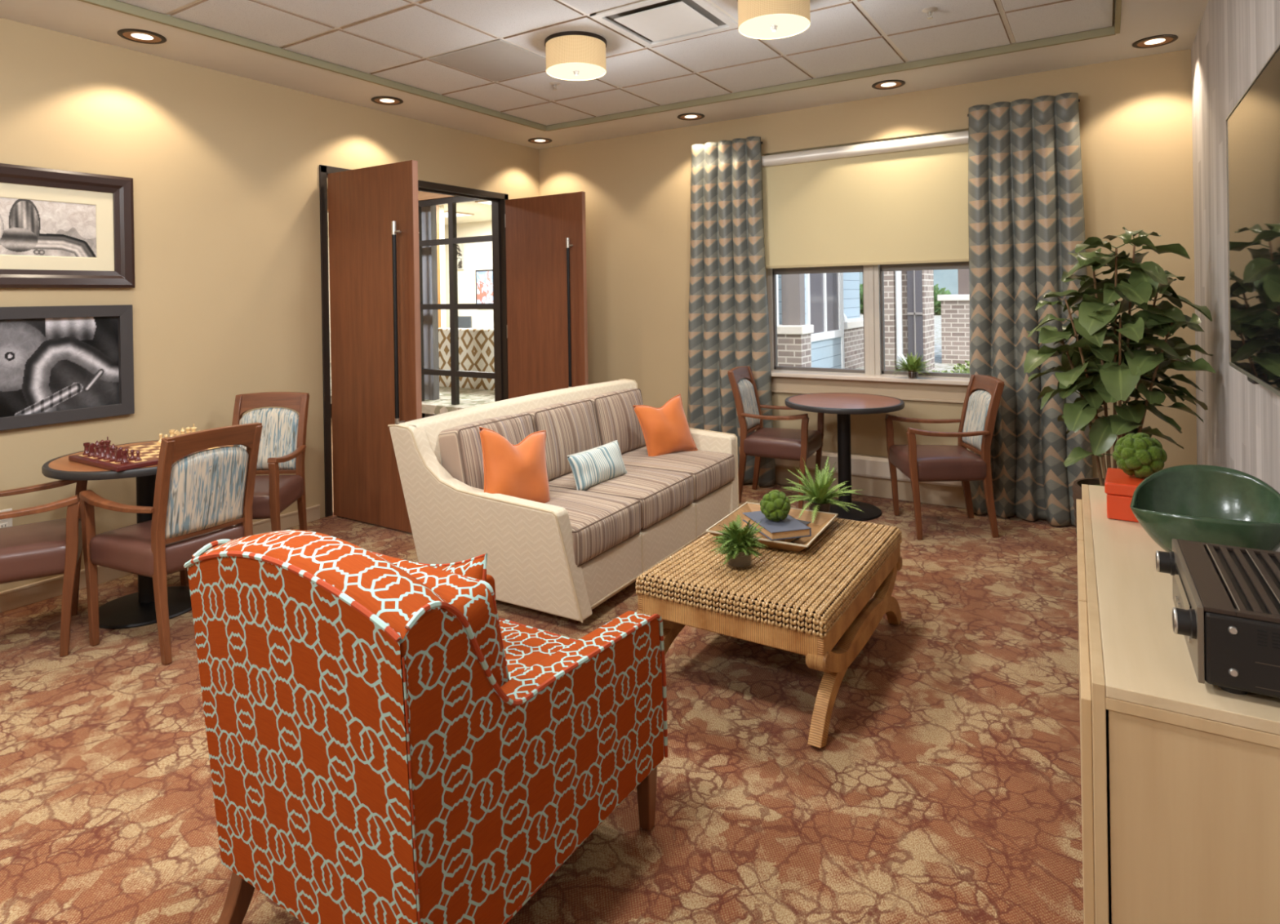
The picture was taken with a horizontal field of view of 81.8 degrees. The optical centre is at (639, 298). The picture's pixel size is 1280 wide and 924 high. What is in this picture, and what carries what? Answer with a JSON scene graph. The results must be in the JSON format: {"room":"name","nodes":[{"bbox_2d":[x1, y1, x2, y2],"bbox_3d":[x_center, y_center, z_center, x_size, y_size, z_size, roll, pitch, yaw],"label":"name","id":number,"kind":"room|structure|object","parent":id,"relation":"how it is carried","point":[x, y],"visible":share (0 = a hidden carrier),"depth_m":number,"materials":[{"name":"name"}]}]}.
{"room":"care facility","nodes":[
{"label":"care facility","id":0,"kind":"room"},
{"bbox_2d":[0,17,539,591],"bbox_3d":[-3.181,-0.008,3.733,0.140,3.100,8.133,-1,0,32],"label":"wall","id":1,"kind":"structure","parent":0,"point":[225,299],"depth_m":4.45,"materials":[{"name":"beige paint"}]},
{"bbox_2d":[0,508,12,528],"bbox_3d":[-3.135,1.102,3.640,0.009,0.116,0.072,-1,0,32],"label":"wall outlet","id":2,"kind":"object","parent":1,"relation":"attached to","point":[6,522],"visible":0.52,"depth_m":3.65,"materials":[{"name":"white plastic"}]},
{"bbox_2d":[0,163,134,288],"bbox_3d":[-3.108,-0.357,3.688,0.039,0.612,1.042,-1,0,32],"label":"framed print","id":3,"kind":"object","parent":1,"relation":"attached to","point":[60,228],"visible":1,"depth_m":3.86},
{"bbox_2d":[0,304,134,431],"bbox_3d":[-3.121,0.346,3.655,0.035,0.605,1.096,-1,0,32],"label":"framed print","id":4,"kind":"object","parent":1,"relation":"attached to","point":[59,364],"visible":1,"depth_m":3.85},
{"bbox_2d":[0,504,319,613],"bbox_3d":[-3.731,1.504,2.674,0.020,0.100,5.722,-1,0,32],"label":"baseboard","id":5,"kind":"structure","parent":1,"relation":"attached to","point":[21,596],"depth_m":3.83,"materials":[{"name":"paint"}]},
{"bbox_2d":[327,160,422,533],"bbox_3d":[-1.783,0.318,4.933,0.882,2.373,0.183,-1,0,32],"label":"door","id":6,"kind":"structure","parent":1,"relation":"in","point":[374,255],"depth_m":4.90,"materials":[{"name":"brown wood"}]},
{"bbox_2d":[319,164,508,516],"bbox_3d":[-1.759,0.288,5.985,0.162,2.449,1.912,-1,0,32],"label":"trim","id":7,"kind":"structure","parent":1,"relation":"attached to","point":[497,199],"depth_m":6.26,"materials":[{"name":"brown metal"}]},
{"bbox_2d":[505,191,588,399],"bbox_3d":[-0.828,0.298,6.452,0.882,2.373,0.183,-1,0,32],"label":"door","id":8,"kind":"structure","parent":1,"relation":"in","point":[547,325],"depth_m":6.41,"materials":[{"name":"brown wood"}]},
{"bbox_2d":[327,226,330,362],"bbox_3d":[-7.404,0.088,12.456,0.200,3.000,11.200,-1,0,32],"label":"wall","id":9,"kind":"structure","parent":0,"point":[327,227],"depth_m":14.41,"materials":[{"name":"paint"}]},
{"bbox_2d":[327,188,456,213],"bbox_3d":[-4.402,-1.260,9.841,8.100,0.290,0.100,-1,0,32],"label":"wall","id":10,"kind":"structure","parent":0,"point":[422,196],"depth_m":8.56,"materials":[{"name":"beige paint"}]},
{"bbox_2d":[417,196,494,417],"bbox_3d":[-2.122,0.182,8.426,2.740,2.660,0.060,-1,0,32],"label":"window","id":11,"kind":"structure","parent":10,"relation":"in","point":[452,241],"depth_m":8.41,"materials":[{"name":"black metal"}]},
{"bbox_2d":[326,177,491,226],"bbox_3d":[-4.022,-1.462,10.308,8.250,0.100,11.200,-1,0,32],"label":"ceiling","id":12,"kind":"structure","parent":0,"point":[482,212],"depth_m":12.32,"materials":[{"name":"paint"}]},
{"bbox_2d":[444,210,474,217],"bbox_3d":[-3.241,-1.419,12.535,0.600,0.024,0.600,-1,0,32],"label":"recessed light","id":13,"kind":"object","parent":12,"relation":"in","point":[446,213],"visible":0.36,"depth_m":12.50,"materials":[{"name":"paint"}]},
{"bbox_2d":[444,212,471,217],"bbox_3d":[-3.240,-1.409,12.535,0.540,0.004,0.540,-1,0,32],"label":"diffuser","id":14,"kind":"object","parent":13,"relation":"attached to","point":[446,214],"depth_m":12.51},
{"bbox_2d":[439,204,446,328],"bbox_3d":[-3.342,0.024,11.495,0.800,3.000,0.100,-1,0,32],"label":"wall","id":15,"kind":"structure","parent":0,"point":[442,233],"depth_m":11.28,"materials":[{"name":"paint"}]},
{"bbox_2d":[435,204,440,328],"bbox_3d":[-2.876,0.044,10.470,0.080,2.950,0.060,-1,0,32],"label":"trim","id":16,"kind":"structure","parent":15,"relation":"attached to","point":[437,206],"depth_m":10.45,"materials":[{"name":"brown wood"}]},
{"bbox_2d":[444,220,493,328],"bbox_3d":[-2.104,-0.002,13.463,8.100,3.000,0.150,-1,0,32],"label":"wall","id":17,"kind":"structure","parent":0,"point":[477,255],"depth_m":14.06,"materials":[{"name":"paint"}]},
{"bbox_2d":[457,243,464,270],"bbox_3d":[-3.521,-0.801,14.234,0.340,0.520,0.032,-1,0,32],"label":"wall art","id":18,"kind":"object","parent":17,"relation":"attached to","point":[460,259],"visible":0.36,"depth_m":14.16},
{"bbox_2d":[457,244,462,268],"bbox_3d":[-3.529,-0.800,14.222,0.280,0.460,0.004,-1,0,32],"label":"print","id":19,"kind":"object","parent":18,"relation":"attached to","point":[459,246],"depth_m":14.18},
{"bbox_2d":[475,269,493,303],"bbox_3d":[-2.834,-0.171,13.810,0.620,0.720,0.032,-1,0,32],"label":"wall art","id":20,"kind":"object","parent":17,"relation":"attached to","point":[484,278],"visible":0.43,"depth_m":13.84},
{"bbox_2d":[0,404,1084,923],"bbox_3d":[-2.712,1.555,7.338,13.555,0.060,14.900,-1,0,32],"label":"floor","id":21,"kind":"structure","parent":0,"point":[944,787],"depth_m":2.34,"materials":[{"name":"carpet"}]},
{"bbox_2d":[0,480,87,657],"bbox_3d":[-2.811,1.061,3.241,0.606,0.957,0.551,-1,0,-34],"label":"dining chair","id":22,"kind":"object","parent":21,"relation":"on","point":[34,550],"visible":0.83,"depth_m":3.17,"materials":[{"name":"brown wood"}]},
{"bbox_2d":[41,440,239,629],"bbox_3d":[-2.434,1.149,3.655,0.804,0.762,0.804,-1,0,32],"label":"pedestal table","id":23,"kind":"object","parent":21,"relation":"on","point":[137,609],"visible":0.48,"depth_m":3.55,"materials":[{"name":"brown wood"}]},
{"bbox_2d":[68,441,223,471],"bbox_3d":[-2.379,0.755,3.591,0.492,0.023,0.492,-1,0,32],"label":"board","id":24,"kind":"object","parent":23,"relation":"on","point":[149,452],"visible":0.5,"depth_m":3.43,"materials":[{"name":"red wood"}]},
{"bbox_2d":[87,442,94,456],"bbox_3d":[-2.596,0.717,3.502,0.034,0.062,0.034,-1,0,32],"label":"knight","id":25,"kind":"object","parent":24,"relation":"on","point":[91,451],"visible":0.86,"depth_m":3.50,"materials":[{"name":"red wood"}]},
{"bbox_2d":[97,440,105,458],"bbox_3d":[-2.504,0.702,3.444,0.037,0.087,0.037,-1,0,-43],"label":"chess queen","id":26,"kind":"object","parent":24,"relation":"on","point":[102,454],"visible":0.87,"depth_m":3.44,"materials":[{"name":"red wood"}]},
{"bbox_2d":[102,436,111,460],"bbox_3d":[-2.458,0.693,3.415,0.037,0.105,0.037,-1,0,-42],"label":"king","id":27,"kind":"object","parent":24,"relation":"on","point":[108,455],"visible":0.92,"depth_m":3.41,"materials":[{"name":"red wood"}]},
{"bbox_2d":[108,444,115,461],"bbox_3d":[-2.412,0.706,3.386,0.034,0.078,0.034,-1,0,-43],"label":"bishop","id":28,"kind":"object","parent":24,"relation":"on","point":[113,448],"visible":0.88,"depth_m":3.38,"materials":[{"name":"red wood"}]},
{"bbox_2d":[114,448,122,462],"bbox_3d":[-2.366,0.713,3.357,0.034,0.062,0.034,-1,0,32],"label":"knight","id":29,"kind":"object","parent":24,"relation":"on","point":[118,456],"visible":0.77,"depth_m":3.35,"materials":[{"name":"red wood"}]},
{"bbox_2d":[120,449,128,463],"bbox_3d":[-2.320,0.715,3.328,0.034,0.056,0.034,-1,0,-45],"label":"chess rook","id":30,"kind":"object","parent":24,"relation":"on","point":[124,460],"visible":1,"depth_m":3.32,"materials":[{"name":"red wood"}]},
{"bbox_2d":[79,422,262,665],"bbox_3d":[-2.085,1.049,3.361,0.606,0.957,0.551,-1,0,29],"label":"dining chair","id":31,"kind":"object","parent":21,"relation":"on","point":[205,497],"visible":0.91,"depth_m":3.21,"materials":[{"name":"brown wood"}]},
{"bbox_2d":[179,391,309,585],"bbox_3d":[-2.200,1.048,4.194,0.551,0.957,0.606,-1,0,-2],"label":"dining chair","id":32,"kind":"object","parent":21,"relation":"on","point":[282,449],"visible":0.54,"depth_m":4.38,"materials":[{"name":"brown wood"}]},
{"bbox_2d":[183,529,667,923],"bbox_3d":[-0.491,1.009,1.901,0.745,1.009,0.962,-1,0,32],"label":"armchair","id":33,"kind":"object","parent":21,"relation":"on","point":[385,746],"visible":0.95,"depth_m":1.54,"materials":[{"name":"orange fabric"}]},
{"bbox_2d":[374,553,507,686],"bbox_3d":[-0.546,0.849,1.808,0.490,0.410,0.210,-1,12,32],"label":"cushion","id":34,"kind":"object","parent":33,"relation":"on","point":[474,597],"depth_m":1.69,"materials":[{"name":"orange fabric"}]},
{"bbox_2d":[417,553,487,582],"bbox_3d":[-0.570,0.959,2.179,0.447,0.438,0.150,-1,0,37],"label":"accent pillow","id":35,"kind":"object","parent":33,"relation":"on","point":[475,567],"visible":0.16,"depth_m":2.14,"materials":[{"name":"orange fabric"}]},
{"bbox_2d":[498,620,574,679],"bbox_3d":[-0.429,1.107,1.997,0.498,0.195,0.684,-1,0,32],"label":"seat cushion","id":36,"kind":"object","parent":33,"relation":"on","point":[524,646],"depth_m":2.17,"materials":[{"name":"orange fabric"}]},
{"bbox_2d":[421,205,439,417],"bbox_3d":[-2.528,0.043,8.910,0.170,2.950,0.090,-1,0,32],"label":"curtain","id":37,"kind":"object","parent":21,"relation":"on","point":[428,214],"visible":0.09,"depth_m":8.87,"materials":[{"name":"grey fabric"}]},
{"bbox_2d":[438,328,494,390],"bbox_3d":[-2.114,0.957,10.232,1.440,1.100,0.750,-1,0,32],"label":"settee","id":38,"kind":"object","parent":21,"relation":"on","point":[476,345],"visible":0.23,"depth_m":9.88,"materials":[{"name":"white fabric"}]},
{"bbox_2d":[387,378,738,623],"bbox_3d":[-0.249,1.039,4.270,1.016,0.907,2.124,-1,0,31],"label":"sofa","id":39,"kind":"object","parent":21,"relation":"on","point":[566,555],"visible":0.8,"depth_m":3.66,"materials":[{"name":"beige fabric"}]},
{"bbox_2d":[438,413,533,489],"bbox_3d":[-0.777,0.847,3.887,0.235,0.424,0.583,-14,-6,30],"label":"cushion","id":40,"kind":"object","parent":39,"relation":"on","point":[460,445],"depth_m":3.67,"materials":[{"name":"fabric"}]},
{"bbox_2d":[478,426,550,503],"bbox_3d":[-0.605,0.840,3.622,0.456,0.445,0.191,-1,0,-42],"label":"throw pillow","id":41,"kind":"object","parent":39,"relation":"on","point":[519,470],"visible":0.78,"depth_m":3.56,"materials":[{"name":"orange fabric"}]},
{"bbox_2d":[519,399,599,480],"bbox_3d":[-0.474,0.841,4.401,0.235,0.424,0.583,-14,-6,30],"label":"cushion","id":42,"kind":"object","parent":39,"relation":"on","point":[571,426],"depth_m":4.29,"materials":[{"name":"fabric"}]},
{"bbox_2d":[544,485,640,565],"bbox_3d":[-0.435,1.114,3.688,0.724,0.219,0.601,-1,0,31],"label":"seat cushion","id":43,"kind":"object","parent":39,"relation":"on","point":[602,526],"depth_m":3.54,"materials":[{"name":"fabric"}]},
{"bbox_2d":[566,440,627,490],"bbox_3d":[-0.231,0.928,4.092,0.143,0.217,0.410,-1,0,38],"label":"lumbar pillow","id":44,"kind":"object","parent":39,"relation":"on","point":[590,468],"visible":0.97,"depth_m":4.02,"materials":[{"name":"white fabric"}]},
{"bbox_2d":[581,387,645,453],"bbox_3d":[-0.171,0.835,4.914,0.235,0.424,0.583,-14,-6,30],"label":"cushion","id":45,"kind":"object","parent":39,"relation":"on","point":[615,416],"depth_m":4.81,"materials":[{"name":"fabric"}]},
{"bbox_2d":[548,465,693,528],"bbox_3d":[-0.131,1.108,4.201,0.724,0.219,0.601,-1,0,31],"label":"seat cushion","id":46,"kind":"object","parent":39,"relation":"on","point":[665,496],"depth_m":4.04,"materials":[{"name":"fabric"}]},
{"bbox_2d":[632,394,697,456],"bbox_3d":[0.169,0.845,4.793,0.425,0.402,0.194,-1,0,-33],"label":"throw pillow","id":47,"kind":"object","parent":39,"relation":"on","point":[665,429],"visible":0.88,"depth_m":4.73,"materials":[{"name":"orange fabric"}]},
{"bbox_2d":[621,445,734,500],"bbox_3d":[0.172,1.102,4.715,0.724,0.219,0.601,-1,0,31],"label":"seat cushion","id":48,"kind":"object","parent":39,"relation":"on","point":[712,468],"depth_m":4.57,"materials":[{"name":"fabric"}]},
{"bbox_2d":[635,517,902,748],"bbox_3d":[0.586,1.260,3.080,0.743,0.445,1.145,-1,0,32],"label":"coffee table","id":49,"kind":"object","parent":21,"relation":"on","point":[813,597],"visible":0.76,"depth_m":2.74,"materials":[{"name":"wicker"}]},
{"bbox_2d":[710,514,768,568],"bbox_3d":[0.382,0.941,2.865,0.224,0.199,0.225,-1,0,-16],"label":"potted fern","id":50,"kind":"object","parent":49,"relation":"on","point":[737,541],"visible":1,"depth_m":2.84,"materials":[{"name":"green plant"}]},
{"bbox_2d":[705,502,838,552],"bbox_3d":[0.590,1.010,3.252,0.441,0.052,0.481,-1,0,29],"label":"serving tray","id":51,"kind":"object","parent":49,"relation":"on","point":[823,519],"visible":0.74,"depth_m":3.31,"materials":[{"name":"brown wood"}]},
{"bbox_2d":[748,519,810,542],"bbox_3d":[0.596,1.005,3.206,0.200,0.041,0.245,-1,0,37],"label":"book","id":52,"kind":"object","parent":51,"relation":"in","point":[788,540],"visible":0.19,"depth_m":3.12,"materials":[{"name":"brown paper"}]},
{"bbox_2d":[742,511,811,541],"bbox_3d":[0.580,0.967,3.162,0.180,0.034,0.290,-1,0,-16],"label":"book","id":53,"kind":"object","parent":52,"relation":"on","point":[789,527],"visible":0.67,"depth_m":3.08,"materials":[{"name":"blue paper"}]},
{"bbox_2d":[760,489,791,521],"bbox_3d":[0.578,0.888,3.162,0.129,0.130,0.130,-1,0,32],"label":"moss ball","id":54,"kind":"object","parent":53,"relation":"on","point":[775,505],"visible":1,"depth_m":3.12,"materials":[{"name":"green plant"}]},
{"bbox_2d":[785,456,862,523],"bbox_3d":[0.845,0.889,3.469,0.395,0.283,0.376,-1,0,14],"label":"potted fern","id":55,"kind":"object","parent":49,"relation":"on","point":[819,499],"visible":0.99,"depth_m":3.45,"materials":[{"name":"plant"}]},
{"bbox_2d":[808,500,830,512],"bbox_3d":[0.846,0.994,3.480,0.104,0.075,0.104,-1,0,32],"label":"pot","id":56,"kind":"object","parent":55,"relation":"attached to","point":[824,505],"depth_m":3.44,"materials":[{"name":"ceramic"}]},
{"bbox_2d":[727,366,824,509],"bbox_3d":[0.993,0.993,5.410,0.606,0.957,0.551,-1,0,26],"label":"dining chair","id":57,"kind":"object","parent":21,"relation":"on","point":[791,444],"visible":0.83,"depth_m":5.31,"materials":[{"name":"brown wood"}]},
{"bbox_2d":[785,392,904,521],"bbox_3d":[1.404,1.082,5.079,0.790,0.762,0.790,-1,0,32],"label":"pedestal table","id":58,"kind":"object","parent":21,"relation":"on","point":[844,405],"visible":0.84,"depth_m":5.04,"materials":[{"name":"brown wood"}]},
{"bbox_2d":[884,374,1004,540],"bbox_3d":[1.937,0.979,4.702,0.606,0.957,0.551,-1,0,4],"label":"dining chair","id":59,"kind":"object","parent":21,"relation":"on","point":[919,463],"visible":1,"depth_m":4.51,"materials":[{"name":"brown wood"}]},
{"bbox_2d":[1023,226,1215,539],"bbox_3d":[2.380,0.547,3.708,0.808,1.808,0.689,-1,0,13],"label":"plant","id":60,"kind":"object","parent":21,"relation":"on","point":[1102,374],"visible":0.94,"depth_m":3.63,"materials":[{"name":"green plant"}]},
{"bbox_2d":[1076,484,1279,923],"bbox_3d":[1.427,1.090,1.991,0.418,0.764,1.630,-1,0,30],"label":"base cabinet","id":61,"kind":"object","parent":21,"relation":"on","point":[1180,775],"visible":0.88,"depth_m":1.35,"materials":[{"name":"beige wood"}]},
{"bbox_2d":[1104,467,1147,522],"bbox_3d":[1.640,0.643,2.397,0.223,0.117,0.240,-1,0,34],"label":"box","id":62,"kind":"object","parent":61,"relation":"on","point":[1120,487],"visible":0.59,"depth_m":2.35,"materials":[{"name":"orange cardboard"}]},
{"bbox_2d":[1112,432,1167,478],"bbox_3d":[1.624,0.512,2.405,0.147,0.148,0.147,-1,0,32],"label":"moss ball","id":63,"kind":"object","parent":62,"relation":"on","point":[1140,455],"visible":0.97,"depth_m":2.36,"materials":[{"name":"green plant"}]},
{"bbox_2d":[1129,464,1279,552],"bbox_3d":[1.497,0.584,1.947,0.346,0.237,0.284,-1,0,36],"label":"bowl","id":64,"kind":"object","parent":61,"relation":"on","point":[1198,503],"visible":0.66,"depth_m":1.98,"materials":[{"name":"green ceramic"}]},
{"bbox_2d":[1155,538,1279,697],"bbox_3d":[1.238,0.632,1.450,0.344,0.159,0.428,-1,0,31],"label":"receiver","id":65,"kind":"object","parent":61,"relation":"on","point":[1226,598],"visible":1,"depth_m":1.36,"materials":[{"name":"black metal"}]},
{"bbox_3d":[-2.647,1.130,12.667,2.400,0.760,0.700,-1,0,32],"label":"office desk","id":66,"kind":"object","parent":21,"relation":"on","visible":0},
{"bbox_2d":[457,315,471,328],"bbox_3d":[-3.128,0.537,12.903,0.500,0.440,0.160,-1,0,32],"label":"monitor","id":67,"kind":"object","parent":66,"relation":"on","point":[464,322],"visible":0.31,"depth_m":12.82,"materials":[{"name":"black metal"}]},
{"bbox_2d":[474,320,485,328],"bbox_3d":[-2.711,0.571,12.523,0.220,0.360,0.160,-1,0,32],"label":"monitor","id":68,"kind":"object","parent":66,"relation":"on","point":[477,324],"visible":0.37,"depth_m":12.50,"materials":[{"name":"white metal"}]},
{"bbox_2d":[0,0,1208,149],"bbox_3d":[-0.989,-1.480,2.365,5.265,0.120,8.183,-1,0,32],"label":"ceiling","id":69,"kind":"structure","parent":0,"point":[415,28],"depth_m":4.36,"materials":[{"name":"tile"}]},
{"bbox_2d":[116,28,166,44],"bbox_3d":[-2.655,-1.394,3.944,0.220,0.009,0.220,-1,0,32],"label":"recessed light","id":70,"kind":"object","parent":69,"relation":"in","point":[140,36],"visible":1,"depth_m":3.94,"materials":[{"name":"brown metal"}]},
{"bbox_2d":[370,96,403,105],"bbox_3d":[-1.808,-1.411,5.290,0.220,0.009,0.220,-1,0,32],"label":"recessed light","id":71,"kind":"object","parent":69,"relation":"in","point":[386,100],"visible":1,"depth_m":5.29,"materials":[{"name":"brown metal"}]},
{"bbox_2d":[528,137,551,143],"bbox_3d":[-0.909,-1.430,6.720,0.220,0.009,0.220,-1,0,32],"label":"recessed light","id":72,"kind":"object","parent":69,"relation":"in","point":[535,140],"visible":1,"depth_m":6.72,"materials":[{"name":"brown metal"}]},
{"bbox_2d":[544,31,606,80],"bbox_3d":[-0.368,-1.377,4.254,0.356,0.190,0.356,-1,0,32],"label":"drum light","id":73,"kind":"object","parent":69,"relation":"attached to","point":[571,55],"visible":1,"depth_m":4.13,"materials":[{"name":"beige fabric"}]},
{"bbox_2d":[546,62,604,79],"bbox_3d":[-0.367,-1.307,4.255,0.334,0.005,0.334,-1,0,32],"label":"diffuser","id":74,"kind":"object","parent":73,"relation":"attached to","point":[563,71],"depth_m":4.24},
{"bbox_2d":[77,0,1121,131],"bbox_3d":[-0.850,-1.441,2.403,4.138,0.045,6.735,-1,0,32],"label":"trim","id":75,"kind":"structure","parent":69,"relation":"attached to","point":[114,5],"depth_m":4.65,"materials":[{"name":"paint"}]},
{"bbox_2d":[165,0,1115,116],"bbox_3d":[-0.851,-1.493,2.403,4.298,0.053,6.895,-1,0,32],"label":"grid","id":76,"kind":"object","parent":69,"relation":"attached to","point":[998,3],"visible":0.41,"depth_m":4.14,"materials":[{"name":"metal"}]},
{"bbox_2d":[428,39,546,81],"bbox_3d":[-0.887,-1.474,4.602,0.584,0.021,0.584,-1,0,32],"label":"ceiling panel","id":77,"kind":"object","parent":76,"relation":"attached to","point":[499,60],"visible":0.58,"depth_m":4.55,"materials":[{"name":"white tile"}]},
{"bbox_2d":[590,0,737,48],"bbox_3d":[0.143,-1.489,3.954,0.590,0.042,0.590,-1,0,32],"label":"ceiling vent","id":78,"kind":"object","parent":76,"relation":"attached to","point":[649,23],"visible":0.91,"depth_m":3.92,"materials":[{"name":"metal"}]},
{"bbox_2d":[677,112,704,120],"bbox_3d":[0.407,-1.449,5.910,0.220,0.009,0.220,-1,0,32],"label":"recessed light","id":79,"kind":"object","parent":69,"relation":"in","point":[688,117],"visible":1,"depth_m":5.90,"materials":[{"name":"brown metal"}]},
{"bbox_2d":[737,0,810,39],"bbox_3d":[0.649,-1.392,3.590,0.356,0.190,0.356,-1,0,32],"label":"drum light","id":80,"kind":"object","parent":69,"relation":"attached to","point":[757,19],"visible":1,"depth_m":3.51,"materials":[{"name":"beige fabric"}]},
{"bbox_2d":[739,13,808,38],"bbox_3d":[0.651,-1.322,3.591,0.334,0.005,0.334,-1,0,32],"label":"diffuser","id":81,"kind":"object","parent":80,"relation":"attached to","point":[751,25],"depth_m":3.57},
{"bbox_2d":[871,80,905,89],"bbox_3d":[1.710,-1.468,5.090,0.220,0.009,0.220,-1,0,32],"label":"recessed light","id":82,"kind":"object","parent":69,"relation":"in","point":[887,84],"visible":1,"depth_m":5.08,"materials":[{"name":"brown metal"}]},
{"bbox_2d":[921,6,937,19],"bbox_3d":[1.510,-1.480,3.852,0.076,0.046,0.076,-1,0,32],"label":"sprinkler","id":83,"kind":"object","parent":69,"relation":"attached to","point":[929,10],"visible":1,"depth_m":3.84,"materials":[{"name":"metal"}]},
{"bbox_2d":[1132,34,1177,48],"bbox_3d":[2.986,-1.487,4.288,0.220,0.009,0.220,-1,0,32],"label":"recessed light","id":84,"kind":"object","parent":69,"relation":"in","point":[1159,40],"visible":1,"depth_m":4.28,"materials":[{"name":"brown metal"}]},
{"bbox_2d":[538,48,1196,478],"bbox_3d":[1.240,-0.086,5.874,5.345,3.100,0.200,-1,0,32],"label":"wall","id":85,"kind":"structure","parent":0,"point":[1135,113],"depth_m":5.48,"materials":[{"name":"beige paint"}]},
{"bbox_2d":[687,136,775,486],"bbox_3d":[0.695,0.099,5.980,0.812,2.723,0.217,-1,0,32],"label":"curtain","id":86,"kind":"object","parent":85,"relation":"hanging from","point":[728,319],"visible":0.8,"depth_m":5.91,"materials":[{"name":"grey fabric"}]},
{"bbox_2d":[765,130,969,378],"bbox_3d":[1.703,-0.283,5.586,1.560,1.760,0.130,-1,0,32],"label":"window","id":87,"kind":"structure","parent":85,"relation":"in","point":[873,275],"depth_m":5.51,"materials":[{"name":"paint"}]},
{"bbox_2d":[761,130,968,268],"bbox_3d":[1.618,-0.688,5.461,1.550,0.894,0.080,-1,0,32],"label":"roller shade","id":88,"kind":"object","parent":87,"relation":"attached to","point":[902,201],"visible":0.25,"depth_m":5.43,"materials":[{"name":"beige fabric"}]},
{"bbox_2d":[770,376,968,403],"bbox_3d":[1.655,0.671,5.488,1.560,0.131,0.028,-1,0,32],"label":"trim","id":89,"kind":"structure","parent":85,"relation":"attached to","point":[903,391],"depth_m":5.43,"materials":[{"name":"paint"}]},
{"bbox_2d":[770,370,969,385],"bbox_3d":[1.663,0.590,5.502,1.600,0.030,0.175,-1,0,32],"label":"sill","id":90,"kind":"structure","parent":85,"relation":"attached to","point":[953,381],"depth_m":5.41,"materials":[{"name":"paint"}]},
{"bbox_2d":[886,351,937,378],"bbox_3d":[1.944,0.473,5.252,0.297,0.197,0.300,-1,0,-35],"label":"potted fern","id":91,"kind":"object","parent":90,"relation":"on","point":[912,366],"visible":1,"depth_m":5.23,"materials":[{"name":"green plant"}]},
{"bbox_2d":[774,450,969,508],"bbox_3d":[1.676,1.313,5.450,1.470,0.290,0.082,-1,0,32],"label":"baseboard heater","id":92,"kind":"object","parent":85,"relation":"attached to","point":[870,474],"visible":0.38,"depth_m":5.41,"materials":[{"name":"paint"}]},
{"bbox_2d":[967,92,1093,525],"bbox_3d":[2.520,0.073,4.824,0.735,2.723,0.220,-1,0,32],"label":"curtain","id":93,"kind":"object","parent":85,"relation":"hanging from","point":[1026,205],"visible":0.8,"depth_m":4.79,"materials":[{"name":"grey fabric"}]},
{"bbox_2d":[859,269,958,294],"bbox_3d":[30.397,-2.742,76.542,90.000,6.684,6.000,-1,0,32],"label":"sky","id":94,"kind":"structure","parent":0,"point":[948,278],"depth_m":74.97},
{"bbox_2d":[1191,0,1279,551],"bbox_3d":[1.224,-0.072,0.962,0.140,3.100,8.133,-1,0,32],"label":"wall","id":95,"kind":"structure","parent":0,"point":[1239,430],"depth_m":3.38,"materials":[{"name":"grey paint"}]},
{"bbox_2d":[1226,44,1279,396],"bbox_3d":[1.794,-0.189,2.063,0.066,0.939,1.608,-1,0,32],"label":"television","id":96,"kind":"object","parent":95,"relation":"attached to","point":[1253,125],"visible":1,"depth_m":2.26,"materials":[{"name":"black glass"}]},
{"label":"outside","id":97,"kind":"structure","parent":0,"visible":0},
{"bbox_2d":[329,313,968,414],"bbox_3d":[25.531,0.725,40.561,120.000,0.100,84.167,-1,0,32],"label":"ground","id":98,"kind":"structure","parent":97,"point":[468,397],"depth_m":9.23,"materials":[{"name":"grey concrete"}]},
{"bbox_2d":[776,274,813,367],"bbox_3d":[1.686,-0.776,8.942,0.670,3.950,0.450,-1,0,32],"label":"pier","id":99,"kind":"structure","parent":98,"relation":"on","point":[793,336],"depth_m":8.84,"materials":[{"name":"grey brick"}]},
{"bbox_2d":[777,271,864,368],"bbox_3d":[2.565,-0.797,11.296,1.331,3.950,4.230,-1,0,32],"label":"house","id":100,"kind":"structure","parent":98,"relation":"on","point":[832,300],"depth_m":10.28,"materials":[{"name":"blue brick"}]},
{"bbox_2d":[859,284,863,313],"bbox_3d":[12.514,0.045,41.783,3.770,1.903,3.736,-1,0,6],"label":"tree","id":101,"kind":"object","parent":98,"relation":"on","point":[861,310],"visible":0.07,"depth_m":40.72,"materials":[{"name":"green plant"}]},
{"bbox_2d":[883,270,934,372],"bbox_3d":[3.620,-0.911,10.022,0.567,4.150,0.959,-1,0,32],"label":"brick building","id":102,"kind":"structure","parent":98,"relation":"on","point":[908,295],"depth_m":9.71,"materials":[{"name":"brick"}]},
{"bbox_2d":[933,283,951,315],"bbox_3d":[14.587,0.137,38.077,3.604,1.808,3.583,-1,0,32],"label":"tree","id":103,"kind":"object","parent":98,"relation":"on","point":[937,304],"visible":0.11,"depth_m":37.13,"materials":[{"name":"green plant"}]},
{"bbox_2d":[937,268,969,364],"bbox_3d":[6.470,-0.863,12.134,2.750,3.950,1.550,-1,0,32],"label":"pillar","id":104,"kind":"structure","parent":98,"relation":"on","point":[955,308],"depth_m":12.13,"materials":[{"name":"grey brick"}]},
{"bbox_2d":[948,360,969,373],"bbox_3d":[4.113,0.936,8.946,0.801,0.421,0.818,-1,0,32],"label":"shrub","id":105,"kind":"object","parent":98,"relation":"on","point":[961,366],"visible":0.03,"depth_m":9.01,"materials":[{"name":"green plant"}]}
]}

